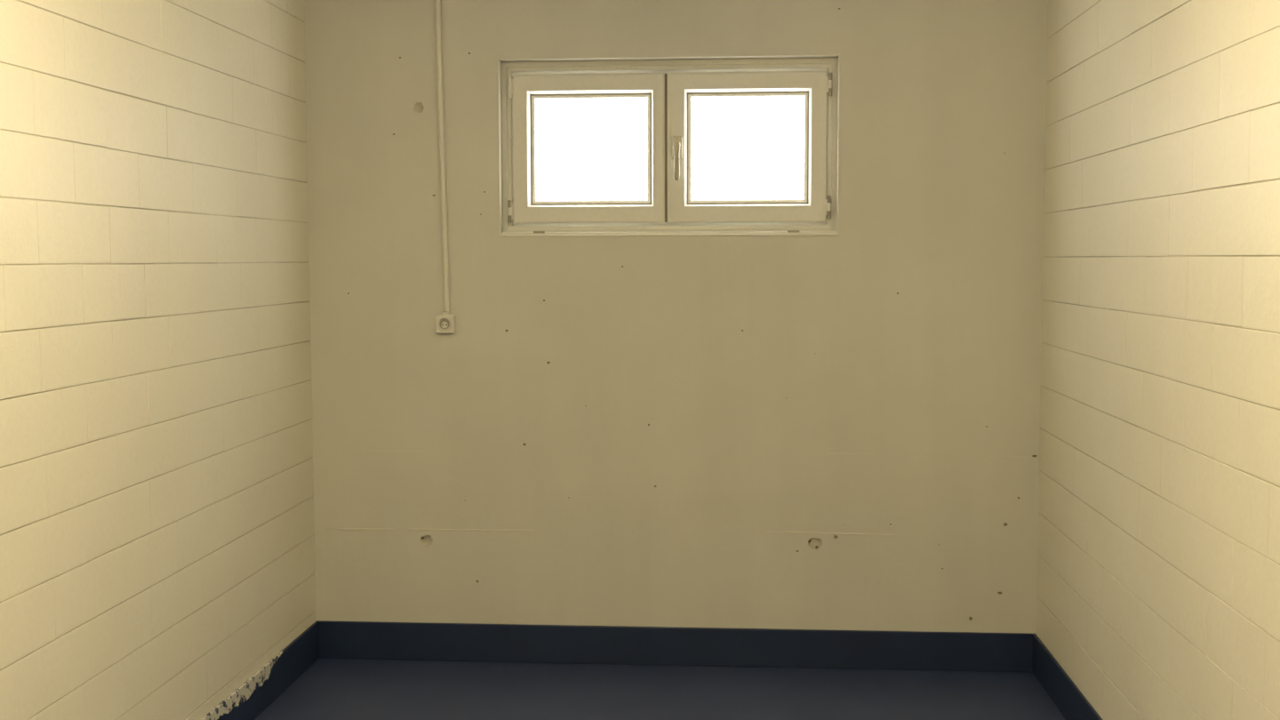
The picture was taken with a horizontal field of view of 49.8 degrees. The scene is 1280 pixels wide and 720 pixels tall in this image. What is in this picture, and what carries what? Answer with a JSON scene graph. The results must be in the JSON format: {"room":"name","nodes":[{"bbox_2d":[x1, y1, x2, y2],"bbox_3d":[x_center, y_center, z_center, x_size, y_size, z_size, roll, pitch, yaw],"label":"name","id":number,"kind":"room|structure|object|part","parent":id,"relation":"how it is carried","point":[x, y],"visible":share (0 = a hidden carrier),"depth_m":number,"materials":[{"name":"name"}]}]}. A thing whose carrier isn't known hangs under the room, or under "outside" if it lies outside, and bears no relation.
{"room":"empty basement room","nodes":[
{"label":"empty basement room","id":0,"kind":"room"},
{"bbox_2d":[0,0,315,719],"bbox_3d":[-1.640,0.105,1.924,0.247,2.620,6.770,0,4,4],"label":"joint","id":1,"kind":"structure","parent":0,"point":[16,0],"depth_m":3.83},
{"bbox_2d":[0,0,316,719],"bbox_3d":[-1.516,0.098,2.015,0.021,2.618,6.570,0,4,4],"label":"blocks","id":2,"kind":"object","parent":1,"relation":"attached to","point":[35,103],"visible":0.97,"depth_m":3.86},
{"bbox_2d":[200,620,319,719],"bbox_3d":[-1.497,1.331,2.105,0.010,0.148,6.570,0,4,4],"label":"baseboard","id":3,"kind":"structure","parent":1,"relation":"attached to","point":[251,699],"depth_m":4.83,"materials":[{"name":"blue paint"}]},
{"bbox_2d":[507,82,511,90],"bbox_3d":[-0.492,-1.030,5.198,0.016,0.030,0.016,0,4,4],"label":"hinge knuckle","id":4,"kind":"object","parent":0,"point":[509,84],"depth_m":5.19},
{"bbox_2d":[507,207,511,215],"bbox_3d":[-0.495,-0.564,5.232,0.016,0.030,0.016,0,4,4],"label":"hinge knuckle","id":5,"kind":"object","parent":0,"point":[509,210],"depth_m":5.23},
{"bbox_2d":[254,658,1065,719],"bbox_3d":[-0.127,1.466,2.064,3.253,0.120,7.170,0,4,4],"label":"floor","id":6,"kind":"structure","parent":0,"point":[330,689],"depth_m":4.92,"materials":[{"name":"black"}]},
{"bbox_2d":[304,0,1047,633],"bbox_3d":[0.122,-0.152,5.354,3.253,2.620,0.350,0,4,4],"label":"wall","id":7,"kind":"structure","parent":0,"point":[651,408],"depth_m":5.19,"materials":[{"name":"paint"}]},
{"bbox_2d":[318,528,535,531],"bbox_3d":[-0.825,0.654,5.305,0.848,0.013,0.006,0,4,4],"label":"ridge","id":8,"kind":"object","parent":7,"relation":"attached to","point":[345,529],"visible":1,"depth_m":5.30,"materials":[{"name":"paint"}]},
{"bbox_2d":[435,0,449,311],"bbox_3d":[-0.744,-0.817,5.184,0.042,1.266,0.021,0,4,4],"label":"cable conduit","id":9,"kind":"object","parent":7,"relation":"attached to","point":[438,28],"visible":1,"depth_m":5.18,"materials":[{"name":"plastic"}]},
{"bbox_2d":[435,312,455,333],"bbox_3d":[-0.739,-0.142,5.228,0.072,0.081,0.034,0,4,4],"label":"wall socket","id":10,"kind":"object","parent":7,"relation":"attached to","point":[444,323],"visible":1,"depth_m":5.21,"materials":[{"name":"plastic"}]},
{"bbox_2d":[496,53,840,236],"bbox_3d":[0.113,-0.806,5.279,1.276,0.666,0.303,0,4,4],"label":"rim","id":11,"kind":"object","parent":7,"relation":"attached to","point":[500,60],"visible":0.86,"depth_m":5.14,"materials":[{"name":"paint"}]},
{"bbox_2d":[501,57,837,234],"bbox_3d":[0.107,-0.800,5.197,1.261,0.653,0.119,0,4,4],"label":"window","id":12,"kind":"structure","parent":11,"relation":"attached to","point":[829,65],"depth_m":5.18,"materials":[{"name":"plastic"}]},
{"bbox_3d":[-0.492,-1.030,5.198,0.013,0.085,0.013,0,4,4],"label":"hinge","id":13,"kind":"part","parent":12,"relation":"part of","materials":[{"name":"metal"}]},
{"bbox_3d":[-0.495,-0.564,5.232,0.013,0.085,0.013,0,4,4],"label":"hinge","id":14,"kind":"part","parent":12,"relation":"part of","materials":[{"name":"metal"}]},
{"bbox_2d":[511,79,513,95],"bbox_3d":[-0.486,-1.030,5.201,0.017,0.060,0.004,0,4,4],"label":"hinge leaf","id":15,"kind":"object","parent":12,"relation":"attached to","point":[512,80],"depth_m":5.20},
{"bbox_2d":[511,203,513,219],"bbox_3d":[-0.489,-0.564,5.236,0.017,0.060,0.004,0,4,4],"label":"hinge leaf","id":16,"kind":"object","parent":12,"relation":"attached to","point":[512,204],"depth_m":5.23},
{"bbox_3d":[-0.195,-0.799,5.218,0.581,0.561,0.043,0,4,4],"label":"sash","id":17,"kind":"part","parent":12,"relation":"part of","materials":[{"name":"beige plastic"}]},
{"bbox_2d":[535,97,647,200],"bbox_3d":[-0.186,-0.801,5.242,0.473,0.431,0.005,0,4,4],"label":"pane","id":18,"kind":"object","parent":12,"relation":"attached to","point":[587,148],"depth_m":5.24,"materials":[{"name":"glass"}]},
{"bbox_3d":[-0.186,-0.800,5.237,0.462,0.420,0.007,0,4,4],"label":"left sash gasket","id":19,"kind":"part","parent":12,"relation":"part of","materials":[{"name":"rubber"}]},
{"bbox_2d":[664,73,667,222],"bbox_3d":[0.099,-0.797,5.186,0.011,0.553,0.010,0,4,4],"label":"seal","id":20,"kind":"object","parent":12,"relation":"attached to","point":[666,75],"visible":1,"depth_m":5.18,"materials":[{"name":"rubber"}]},
{"bbox_3d":[0.108,-0.796,5.173,0.011,0.555,0.005,0,4,4],"label":"meeting strip","id":21,"kind":"part","parent":12,"relation":"part of","materials":[{"name":"plastic"}]},
{"bbox_2d":[672,136,682,159],"bbox_3d":[0.140,-0.797,5.166,0.040,0.084,0.012,0,4,4],"label":"rosette","id":22,"kind":"object","parent":12,"relation":"attached to","point":[674,138],"visible":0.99,"depth_m":5.16,"materials":[{"name":"metal"}]},
{"bbox_3d":[0.138,-0.802,5.146,0.025,0.025,0.034,0,4,4],"label":"handle neck","id":23,"kind":"object","parent":22,"relation":"attached to","visible":0},
{"bbox_2d":[672,141,679,180],"bbox_3d":[0.137,-0.741,5.131,0.026,0.142,0.020,0,4,4],"label":"handle grip","id":24,"kind":"object","parent":23,"relation":"attached to","point":[676,144],"visible":1,"depth_m":5.13,"materials":[{"name":"metal"}]},
{"bbox_3d":[0.401,-0.797,5.174,0.597,0.561,0.043,0,4,4],"label":"sash","id":25,"kind":"part","parent":12,"relation":"part of","materials":[{"name":"beige plastic"}]},
{"bbox_3d":[0.405,-0.798,5.193,0.458,0.420,0.007,0,4,4],"label":"right sash gasket","id":26,"kind":"part","parent":12,"relation":"part of","materials":[{"name":"rubber"}]},
{"bbox_2d":[691,96,804,199],"bbox_3d":[0.406,-0.799,5.198,0.469,0.431,0.005,0,4,4],"label":"pane","id":27,"kind":"object","parent":12,"relation":"attached to","point":[749,148],"depth_m":5.19,"materials":[{"name":"glass"}]},
{"bbox_2d":[824,199,827,215],"bbox_3d":[0.700,-0.571,5.147,0.017,0.060,0.004,0,4,4],"label":"hinge leaf","id":28,"kind":"object","parent":12,"relation":"attached to","point":[826,200],"depth_m":5.15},
{"bbox_3d":[0.705,-0.571,5.143,0.013,0.085,0.013,0,4,4],"label":"hinge","id":29,"kind":"part","parent":12,"relation":"part of","materials":[{"name":"metal"}]},
{"bbox_3d":[0.706,-1.022,5.109,0.013,0.085,0.013,0,4,4],"label":"hinge","id":30,"kind":"part","parent":12,"relation":"part of","materials":[{"name":"metal"}]},
{"bbox_2d":[318,620,1032,672],"bbox_3d":[0.111,1.094,5.265,2.729,0.148,0.012,0,4,4],"label":"baseboard","id":31,"kind":"structure","parent":7,"relation":"attached to","point":[977,652],"depth_m":5.26,"materials":[{"name":"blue paint"}]},
{"bbox_2d":[764,530,895,535],"bbox_3d":[0.716,0.654,5.192,0.492,0.018,0.004,0,4,4],"label":"ridge","id":32,"kind":"object","parent":7,"relation":"attached to","point":[848,533],"visible":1,"depth_m":5.19,"materials":[{"name":"paint"}]},
{"bbox_2d":[826,76,828,92],"bbox_3d":[0.701,-1.023,5.114,0.017,0.060,0.004,0,4,4],"label":"hinge leaf","id":33,"kind":"object","parent":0,"point":[827,76],"depth_m":5.11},
{"bbox_2d":[826,202,831,211],"bbox_3d":[0.705,-0.571,5.143,0.016,0.030,0.016,0,4,4],"label":"hinge knuckle","id":34,"kind":"object","parent":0,"point":[828,204],"depth_m":5.14},
{"bbox_2d":[828,80,831,87],"bbox_3d":[0.706,-1.022,5.109,0.016,0.030,0.016,0,4,4],"label":"hinge knuckle","id":35,"kind":"object","parent":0,"point":[829,81],"depth_m":5.10},
{"bbox_2d":[1039,0,1279,719],"bbox_3d":[1.358,0.116,1.703,0.247,2.620,6.770,0,4,4],"label":"wall","id":36,"kind":"structure","parent":0,"point":[1275,180],"depth_m":3.58,"materials":[{"name":"beige paint"}]},
{"bbox_2d":[1032,633,1102,719],"bbox_3d":[1.235,1.340,1.903,0.010,0.148,6.570,0,4,4],"label":"baseboard","id":37,"kind":"structure","parent":36,"relation":"attached to","point":[1065,694],"depth_m":4.73,"materials":[{"name":"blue paint"}]},
{"bbox_2d":[1035,0,1279,719],"bbox_3d":[1.249,0.108,1.811,0.021,2.618,6.570,0,4,4],"label":"blocks","id":38,"kind":"object","parent":36,"relation":"attached to","point":[1095,607],"visible":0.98,"depth_m":3.61}
]}

